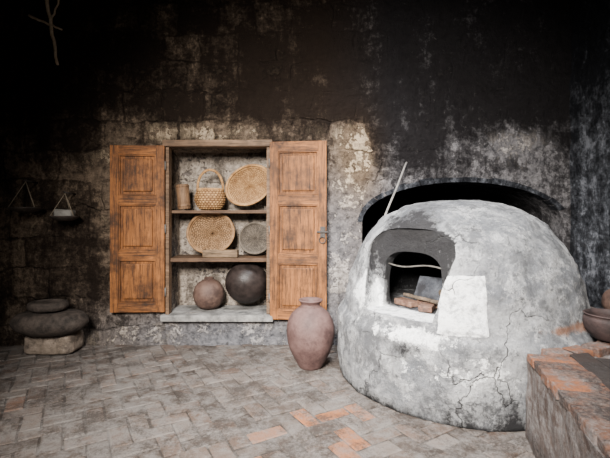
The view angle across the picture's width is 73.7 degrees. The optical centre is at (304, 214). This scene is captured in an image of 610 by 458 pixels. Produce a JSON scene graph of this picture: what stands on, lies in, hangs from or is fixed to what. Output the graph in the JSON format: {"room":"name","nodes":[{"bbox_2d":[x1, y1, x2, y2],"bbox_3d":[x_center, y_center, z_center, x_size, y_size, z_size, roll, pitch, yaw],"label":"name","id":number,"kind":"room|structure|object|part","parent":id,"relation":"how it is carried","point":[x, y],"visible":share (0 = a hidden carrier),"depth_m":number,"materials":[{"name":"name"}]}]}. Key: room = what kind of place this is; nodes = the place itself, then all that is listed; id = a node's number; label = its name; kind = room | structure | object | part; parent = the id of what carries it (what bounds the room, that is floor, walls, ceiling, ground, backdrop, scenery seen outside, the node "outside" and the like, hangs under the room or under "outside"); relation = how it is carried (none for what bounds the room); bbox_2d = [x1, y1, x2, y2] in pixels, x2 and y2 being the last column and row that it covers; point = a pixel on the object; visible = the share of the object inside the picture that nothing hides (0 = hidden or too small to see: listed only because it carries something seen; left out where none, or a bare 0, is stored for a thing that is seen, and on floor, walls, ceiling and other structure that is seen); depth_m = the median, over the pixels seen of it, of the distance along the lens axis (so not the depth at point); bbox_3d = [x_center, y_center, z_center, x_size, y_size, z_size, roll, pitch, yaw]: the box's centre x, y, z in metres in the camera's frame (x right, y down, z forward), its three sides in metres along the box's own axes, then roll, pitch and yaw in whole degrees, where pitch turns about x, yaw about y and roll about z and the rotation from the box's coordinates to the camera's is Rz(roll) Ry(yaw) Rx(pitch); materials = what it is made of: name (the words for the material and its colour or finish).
{"room":"historic interior","nodes":[
{"label":"historic interior","id":0,"kind":"room"},
{"bbox_2d":[0,344,534,457],"bbox_3d":[-0.621,1.514,1.475,7.842,0.040,8.950,0,0,0],"label":"floor","id":1,"kind":"structure","parent":0,"point":[244,400],"depth_m":3.10,"materials":[{"name":"brick"}]},
{"bbox_2d":[24,329,83,354],"bbox_3d":[-2.761,1.395,4.484,0.533,0.210,0.317,0,0,0],"label":"stone block","id":2,"kind":"object","parent":1,"relation":"on","point":[66,344],"visible":0.73,"depth_m":4.33,"materials":[{"name":"beige stone"}]},
{"bbox_2d":[9,308,88,336],"bbox_3d":[-2.757,1.161,4.397,0.785,0.245,0.498,0,0,0],"label":"stone","id":3,"kind":"object","parent":2,"relation":"on","point":[67,321],"visible":0.81,"depth_m":4.22,"materials":[{"name":"stone"}]},
{"bbox_2d":[26,299,68,312],"bbox_3d":[-2.792,0.986,4.422,0.421,0.100,0.332,0,0,0],"label":"stone","id":4,"kind":"object","parent":3,"relation":"on","point":[44,305],"visible":1,"depth_m":4.31,"materials":[{"name":"grey stone"}]},
{"bbox_2d":[287,297,334,370],"bbox_3d":[0.055,1.166,4.019,0.474,0.668,0.473,0,0,0],"label":"clay jar","id":5,"kind":"object","parent":1,"relation":"on","point":[310,327],"visible":1,"depth_m":3.86,"materials":[{"name":"ceramic"}]},
{"bbox_2d":[337,200,597,431],"bbox_3d":[1.466,0.677,3.951,2.298,1.646,2.278,0,0,0],"label":"oven","id":6,"kind":"object","parent":1,"relation":"on","point":[512,290],"depth_m":3.05,"materials":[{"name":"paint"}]},
{"bbox_2d":[384,162,406,215],"bbox_3d":[0.982,-0.281,4.392,0.022,0.658,0.671,0,0,34],"label":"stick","id":7,"kind":"object","parent":6,"relation":"on","point":[399,180],"visible":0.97,"depth_m":4.38,"materials":[{"name":"beige wood"}]},
{"bbox_2d":[388,263,440,268],"bbox_3d":[0.934,0.435,3.454,0.014,0.044,0.546,0,0,-42],"label":"bar","id":8,"kind":"object","parent":6,"relation":"attached to","point":[388,263],"visible":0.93,"depth_m":3.44,"materials":[{"name":"grey metal"}]},
{"bbox_2d":[394,297,437,312],"bbox_3d":[0.974,0.779,3.562,0.411,0.057,0.332,0,0,42],"label":"bricks","id":9,"kind":"object","parent":6,"relation":"in","point":[423,306],"visible":0.79,"depth_m":3.53},
{"bbox_2d":[403,289,441,304],"bbox_3d":[1.326,0.732,3.692,0.713,0.157,0.486,0,0,-27],"label":"firewood","id":10,"kind":"object","parent":6,"relation":"in","point":[440,290],"visible":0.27,"depth_m":3.57,"materials":[{"name":"beige wood"}]},
{"bbox_2d":[525,306,609,457],"bbox_3d":[2.013,1.197,2.784,1.975,0.605,3.712,0,0,0],"label":"brick ledge","id":11,"kind":"object","parent":1,"relation":"on","point":[567,397],"visible":0.54,"depth_m":2.25,"materials":[{"name":"brick"},{"name":"worn plaster"}]},
{"bbox_2d":[582,308,609,341],"bbox_3d":[2.191,0.801,2.918,0.334,0.191,0.330,0,0,0],"label":"clay bowl","id":12,"kind":"object","parent":11,"relation":"on","point":[596,321],"visible":1,"depth_m":2.88,"materials":[{"name":"brown ceramic"}]},
{"bbox_2d":[601,289,609,308],"bbox_3d":[2.789,0.756,3.521,0.362,0.282,0.366,0,0,0],"label":"clay pot","id":13,"kind":"object","parent":11,"relation":"on","point":[605,301],"visible":0.89,"depth_m":3.54,"materials":[{"name":"orange ceramic"}]},
{"bbox_2d":[0,0,571,345],"bbox_3d":[-0.650,-0.750,5.337,7.500,4.700,1.326,0,0,0],"label":"wall","id":14,"kind":"structure","parent":0,"point":[441,88],"depth_m":4.70,"materials":[{"name":"black paint"}]},
{"bbox_2d":[7,179,43,212],"bbox_3d":[-3.090,-0.208,4.502,0.337,0.367,0.337,0,0,45],"label":"scale pan","id":15,"kind":"object","parent":14,"relation":"hanging from","point":[16,209],"visible":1,"depth_m":4.44,"materials":[{"name":"black metal"}]},
{"bbox_2d":[28,0,62,64],"bbox_3d":[-2.971,-2.163,4.658,0.393,0.896,0.046,0,0,0],"label":"branch","id":16,"kind":"object","parent":14,"relation":"attached to","point":[50,24],"visible":1,"depth_m":4.64,"materials":[{"name":"brown wood"}]},
{"bbox_2d":[49,191,80,220],"bbox_3d":[-2.666,-0.096,4.513,0.304,0.332,0.338,0,0,-39],"label":"scale pan","id":17,"kind":"object","parent":14,"relation":"hanging from","point":[59,214],"visible":1,"depth_m":4.44,"materials":[{"name":"black metal"}]},
{"bbox_2d":[110,145,165,312],"bbox_3d":[-1.897,0.157,4.632,0.627,1.897,0.047,0,0,-2],"label":"door","id":18,"kind":"structure","parent":14,"relation":"in","point":[137,172],"depth_m":4.62,"materials":[{"name":"brown wood"}]},
{"bbox_2d":[160,305,272,321],"bbox_3d":[-1.003,1.175,4.874,1.285,0.078,0.533,0,0,0],"label":"stone sill slab","id":19,"kind":"structure","parent":14,"relation":"on","point":[181,313],"depth_m":4.65,"materials":[{"name":"grey stone"}]},
{"bbox_2d":[193,277,224,309],"bbox_3d":[-1.165,0.944,4.930,0.371,0.376,0.375,0,0,0],"label":"pot","id":20,"kind":"object","parent":19,"relation":"on","point":[208,294],"visible":1,"depth_m":4.80,"materials":[{"name":"brown ceramic"}]},
{"bbox_2d":[225,262,266,302],"bbox_3d":[-0.709,0.824,4.941,0.514,0.510,0.442,0,0,0],"label":"cooking pot","id":21,"kind":"object","parent":19,"relation":"on","point":[245,282],"visible":0.97,"depth_m":4.78,"materials":[{"name":"black ceramic"}]},
{"bbox_2d":[162,140,272,314],"bbox_3d":[-0.999,0.142,4.711,1.252,1.999,0.184,0,0,0],"label":"door frame","id":22,"kind":"structure","parent":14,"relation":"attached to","point":[169,145],"depth_m":4.66,"materials":[{"name":"wood"}]},
{"bbox_3d":[-0.999,0.142,4.711,1.252,1.999,0.184,0,0,0],"label":"frame","id":23,"kind":"part","parent":22,"relation":"part of","materials":[{"name":"brown wood"}]},
{"bbox_2d":[171,255,266,261],"bbox_3d":[-0.999,0.523,4.935,1.190,0.046,0.431,0,0,0],"label":"shelf","id":24,"kind":"object","parent":14,"relation":"attached to","point":[178,258],"visible":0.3,"depth_m":4.72,"materials":[{"name":"brown wood"}]},
{"bbox_2d":[186,213,234,252],"bbox_3d":[-1.131,0.210,4.899,0.587,0.517,0.191,0,0,0],"label":"basket tray","id":25,"kind":"object","parent":24,"relation":"on","point":[208,231],"visible":0.89,"depth_m":4.93,"materials":[{"name":"wicker"}]},
{"bbox_2d":[202,249,238,257],"bbox_3d":[-0.990,0.452,4.785,0.411,0.091,0.101,0,0,3],"label":"trough","id":26,"kind":"object","parent":24,"relation":"on","point":[205,253],"visible":1,"depth_m":4.74,"materials":[{"name":"brown wood"}]},
{"bbox_2d":[239,222,266,253],"bbox_3d":[-0.610,0.281,4.980,0.404,0.395,0.134,0,0,0],"label":"basket tray","id":27,"kind":"object","parent":24,"relation":"on","point":[249,232],"visible":0.9,"depth_m":4.99,"materials":[{"name":"grey wicker"}]},
{"bbox_2d":[172,210,266,212],"bbox_3d":[-0.999,-0.038,4.955,1.193,0.038,0.393,0,0,0],"label":"shelf","id":28,"kind":"object","parent":14,"relation":"attached to","point":[173,211],"visible":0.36,"depth_m":4.76,"materials":[{"name":"brown wood"}]},
{"bbox_2d":[176,184,190,209],"bbox_3d":[-1.454,-0.215,4.860,0.177,0.307,0.156,0,0,0],"label":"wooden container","id":29,"kind":"object","parent":28,"relation":"on","point":[183,195],"visible":1,"depth_m":4.80,"materials":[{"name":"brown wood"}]},
{"bbox_2d":[194,169,225,209],"bbox_3d":[-1.140,-0.307,4.900,0.376,0.499,0.375,0,0,-23],"label":"basket","id":30,"kind":"object","parent":28,"relation":"on","point":[205,198],"visible":0.98,"depth_m":4.77,"materials":[{"name":"wicker"}]},
{"bbox_2d":[225,164,266,205],"bbox_3d":[-0.676,-0.362,4.904,0.566,0.515,0.190,0,0,-2],"label":"basket tray","id":31,"kind":"object","parent":28,"relation":"on","point":[247,185],"visible":0.92,"depth_m":4.93,"materials":[{"name":"wicker"}]},
{"bbox_2d":[269,141,327,319],"bbox_3d":[-0.080,0.177,4.585,0.676,2.017,0.075,0,0,7],"label":"door","id":32,"kind":"structure","parent":14,"relation":"in","point":[298,231],"depth_m":4.59,"materials":[{"name":"brown wood"}]},
{"bbox_2d":[358,177,564,221],"bbox_3d":[1.800,-0.180,4.745,2.387,0.515,0.150,0,0,0],"label":"trim","id":33,"kind":"structure","parent":14,"relation":"attached to","point":[494,181],"depth_m":4.68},
{"bbox_2d":[569,0,609,308],"bbox_3d":[3.189,-0.750,0.845,0.341,4.700,7.690,0,0,0],"label":"wall","id":34,"kind":"structure","parent":0,"point":[589,84],"depth_m":4.36,"materials":[{"name":"black paint"}]}
]}

